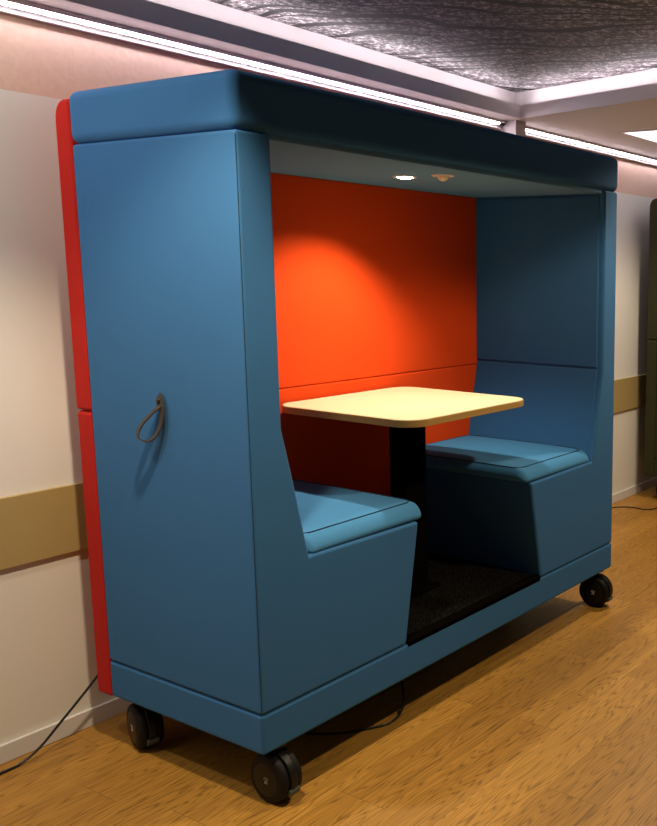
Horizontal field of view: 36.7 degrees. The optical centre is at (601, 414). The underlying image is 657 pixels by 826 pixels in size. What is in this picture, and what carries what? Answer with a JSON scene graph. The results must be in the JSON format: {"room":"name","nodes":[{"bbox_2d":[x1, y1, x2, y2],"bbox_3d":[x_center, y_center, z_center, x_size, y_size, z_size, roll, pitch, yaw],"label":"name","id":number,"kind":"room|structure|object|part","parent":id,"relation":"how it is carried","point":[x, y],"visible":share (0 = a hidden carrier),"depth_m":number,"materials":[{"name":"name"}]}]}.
{"room":"office breakout area","nodes":[
{"label":"office breakout area","id":0,"kind":"room"},
{"bbox_2d":[0,485,656,825],"bbox_3d":[2.399,1.116,3.632,7.060,0.060,13.000,6,10,30],"label":"floor","id":1,"kind":"structure","parent":0,"point":[548,717],"depth_m":3.06,"materials":[{"name":"brown wood"}]},
{"bbox_2d":[0,675,97,774],"bbox_3d":[-1.978,0.984,2.701,0.055,0.364,1.452,6,10,31],"label":"power cable","id":2,"kind":"object","parent":1,"relation":"on","point":[96,676],"visible":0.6,"depth_m":3.02,"materials":[{"name":"black plastic"}]},
{"bbox_2d":[55,69,617,802],"bbox_3d":[-0.798,-0.028,3.620,0.859,2.112,2.177,6,10,30],"label":"booth","id":3,"kind":"object","parent":1,"relation":"on","point":[241,246],"visible":0.98,"depth_m":2.96,"materials":[{"name":"blue fabric"}]},
{"bbox_3d":[-1.126,-0.615,3.726,0.081,0.952,2.066,6,10,30],"label":"panel","id":4,"kind":"part","parent":3,"relation":"part of","materials":[{"name":"red fabric"}]},
{"bbox_3d":[-1.140,0.331,3.874,0.081,0.960,2.066,6,10,30],"label":"panel","id":5,"kind":"part","parent":3,"relation":"part of","materials":[{"name":"red fabric"}]},
{"bbox_2d":[142,707,156,738],"bbox_3d":[-1.534,1.007,3.075,0.025,0.104,0.166,-7,12,-42],"label":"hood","id":6,"kind":"object","parent":3,"relation":"attached to","point":[149,718],"depth_m":3.02,"materials":[{"name":"black plastic"}]},
{"bbox_3d":[-1.123,-0.015,3.007,0.740,1.647,0.687,6,10,30],"label":"panel","id":7,"kind":"part","parent":3,"relation":"part of","materials":[{"name":"blue fabric"}]},
{"bbox_2d":[258,749,297,788],"bbox_3d":[-0.989,1.061,2.780,0.166,0.104,0.025,6,10,30],"label":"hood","id":8,"kind":"object","parent":3,"relation":"attached to","point":[285,759],"depth_m":2.74,"materials":[{"name":"black plastic"}]},
{"bbox_3d":[-0.988,1.010,2.772,0.070,0.058,0.070,6,10,30],"label":"stem","id":9,"kind":"part","parent":3,"relation":"part of","materials":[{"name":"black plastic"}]},
{"bbox_2d":[292,480,420,552],"bbox_3d":[-1.062,0.329,3.161,0.715,0.070,0.532,6,10,30],"label":"seat cushion","id":10,"kind":"object","parent":3,"relation":"on","point":[334,519],"depth_m":3.05,"materials":[{"name":"blue fabric"}]},
{"bbox_2d":[282,387,523,598],"bbox_3d":[-0.771,0.326,3.658,0.694,0.767,0.722,6,10,30],"label":"table","id":11,"kind":"object","parent":3,"relation":"on","point":[407,411],"visible":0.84,"depth_m":3.58,"materials":[{"name":"beige laminate"}]},
{"bbox_3d":[-0.777,0.701,3.717,0.170,0.008,0.200,6,10,30],"label":"foot plate","id":12,"kind":"part","parent":11,"relation":"part of","materials":[{"name":"black metal"}]},
{"bbox_2d":[392,175,416,178],"bbox_3d":[-0.744,-0.901,3.459,0.092,0.011,0.092,-2,9,-15],"label":"recessed light","id":13,"kind":"object","parent":3,"relation":"on","point":[394,176],"depth_m":3.44,"materials":[{"name":"white plastic"}]},
{"bbox_2d":[426,435,588,482],"bbox_3d":[-0.489,0.184,4.138,0.715,0.070,0.532,6,10,30],"label":"seat cushion","id":14,"kind":"object","parent":3,"relation":"on","point":[492,458],"depth_m":4.01,"materials":[{"name":"blue fabric"}]},
{"bbox_3d":[-0.431,-0.189,4.187,0.740,1.647,0.687,6,10,30],"label":"panel","id":15,"kind":"part","parent":3,"relation":"part of","materials":[{"name":"blue fabric"}]},
{"bbox_2d":[302,680,404,734],"bbox_3d":[-1.002,1.000,3.260,0.663,0.187,0.350,-6,11,-38],"label":"power cable","id":16,"kind":"object","parent":1,"relation":"on","point":[401,681],"visible":0.54,"depth_m":3.21,"materials":[{"name":"black plastic"}]},
{"bbox_2d":[612,506,656,509],"bbox_3d":[-0.020,0.678,5.988,0.244,0.008,2.316,8,11,39],"label":"power cable","id":17,"kind":"object","parent":1,"relation":"on","point":[617,506],"visible":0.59,"depth_m":6.28,"materials":[{"name":"black plastic"}]},
{"bbox_2d":[644,198,656,493],"bbox_3d":[1.195,-0.531,7.023,0.859,2.112,2.177,6,10,30],"label":"booth","id":18,"kind":"object","parent":1,"relation":"on","point":[650,456],"visible":1,"depth_m":6.33,"materials":[{"name":"green fabric"}]},
{"bbox_3d":[0.853,-0.173,7.276,0.081,0.960,2.066,6,10,30],"label":"panel","id":19,"kind":"part","parent":18,"relation":"part of","materials":[{"name":"green fabric"}]},
{"bbox_3d":[0.866,-1.119,7.128,0.081,0.952,2.066,6,10,30],"label":"panel","id":20,"kind":"part","parent":18,"relation":"part of","materials":[{"name":"green fabric"}]},
{"bbox_3d":[0.870,-0.518,6.410,0.740,1.647,0.687,6,10,30],"label":"panel","id":21,"kind":"part","parent":18,"relation":"part of","materials":[{"name":"green fabric"}]},
{"bbox_2d":[0,13,656,744],"bbox_3d":[-0.593,-0.490,5.146,0.100,2.560,13.000,6,10,30],"label":"wall","id":22,"kind":"structure","parent":0,"point":[48,651],"depth_m":2.99,"materials":[{"name":"paint"}]},
{"bbox_2d":[0,0,505,125],"bbox_3d":[-2.151,-1.153,2.148,0.044,0.024,6.455,6,10,30],"label":"light strip","id":23,"kind":"object","parent":22,"relation":"attached to","point":[23,5],"visible":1,"depth_m":3.37,"materials":[{"name":"grey glowing light emitter"}]},
{"bbox_2d":[0,374,645,569],"bbox_3d":[-0.551,0.035,5.199,0.016,0.229,13.000,6,10,30],"label":"trim","id":24,"kind":"structure","parent":22,"relation":"attached to","point":[38,525],"depth_m":3.02,"materials":[{"name":"beige wood"}]},
{"bbox_2d":[0,5,656,165],"bbox_3d":[-0.527,-1.546,4.951,0.018,0.018,13.000,6,10,30],"label":"trim","id":25,"kind":"structure","parent":22,"relation":"attached to","point":[6,10],"depth_m":3.55,"materials":[{"name":"grey paint"}]},
{"bbox_2d":[0,476,656,764],"bbox_3d":[-0.562,0.748,5.311,0.013,0.063,13.000,6,10,30],"label":"baseboard","id":26,"kind":"structure","parent":22,"relation":"attached to","point":[20,746],"depth_m":3.16,"materials":[{"name":"white paint"}]},
{"bbox_2d":[145,0,656,105],"bbox_3d":[0.876,-0.983,0.463,6.945,0.115,6.580,6,10,30],"label":"trim","id":27,"kind":"structure","parent":22,"relation":"attached to","point":[205,8],"depth_m":4.17,"materials":[{"name":"grey paint"}]},
{"bbox_2d":[526,83,654,104],"bbox_3d":[2.256,-1.290,2.902,6.614,0.006,0.317,7,11,33],"label":"trim","id":28,"kind":"structure","parent":22,"relation":"attached to","point":[652,83],"depth_m":4.50,"materials":[{"name":"grey paint"}]},
{"bbox_2d":[526,126,656,162],"bbox_3d":[1.127,-1.981,7.747,0.044,0.024,6.425,6,10,30],"label":"light strip","id":29,"kind":"object","parent":22,"relation":"attached to","point":[528,129],"visible":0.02,"depth_m":5.64,"materials":[{"name":"grey glowing light-emitting diffuser"}]},
{"bbox_2d":[25,0,656,158],"bbox_3d":[2.477,-1.302,3.228,6.960,0.065,13.000,6,10,30],"label":"ceiling","id":30,"kind":"structure","parent":0,"point":[598,118],"depth_m":4.05,"materials":[{"name":"white paint"}]},
{"bbox_2d":[619,129,656,142],"bbox_3d":[0.916,-1.633,5.436,1.200,0.008,1.200,6,10,30],"label":"recessed light","id":31,"kind":"object","parent":30,"relation":"in","point":[650,135],"visible":1,"depth_m":5.28,"materials":[{"name":"grey paint"}]},
{"bbox_2d":[626,131,656,141],"bbox_3d":[0.916,-1.635,5.436,1.170,0.005,1.170,6,10,30],"label":"diffuser","id":32,"kind":"object","parent":31,"relation":"attached to","point":[651,136],"depth_m":5.32,"materials":[{"name":"white plastic"}]},
{"bbox_2d":[207,0,656,91],"bbox_3d":[0.880,-1.028,0.442,6.925,0.020,6.560,6,10,30],"label":"ceiling","id":33,"kind":"structure","parent":0,"point":[510,45],"depth_m":3.70,"materials":[{"name":"metal"}]},
{"bbox_2d":[500,120,525,136],"bbox_3d":[-0.497,-0.399,5.121,0.107,2.390,0.090,6,10,30],"label":"wall pillar","id":34,"kind":"structure","parent":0,"point":[516,127],"depth_m":4.90,"materials":[{"name":"grey paint"}]}
]}

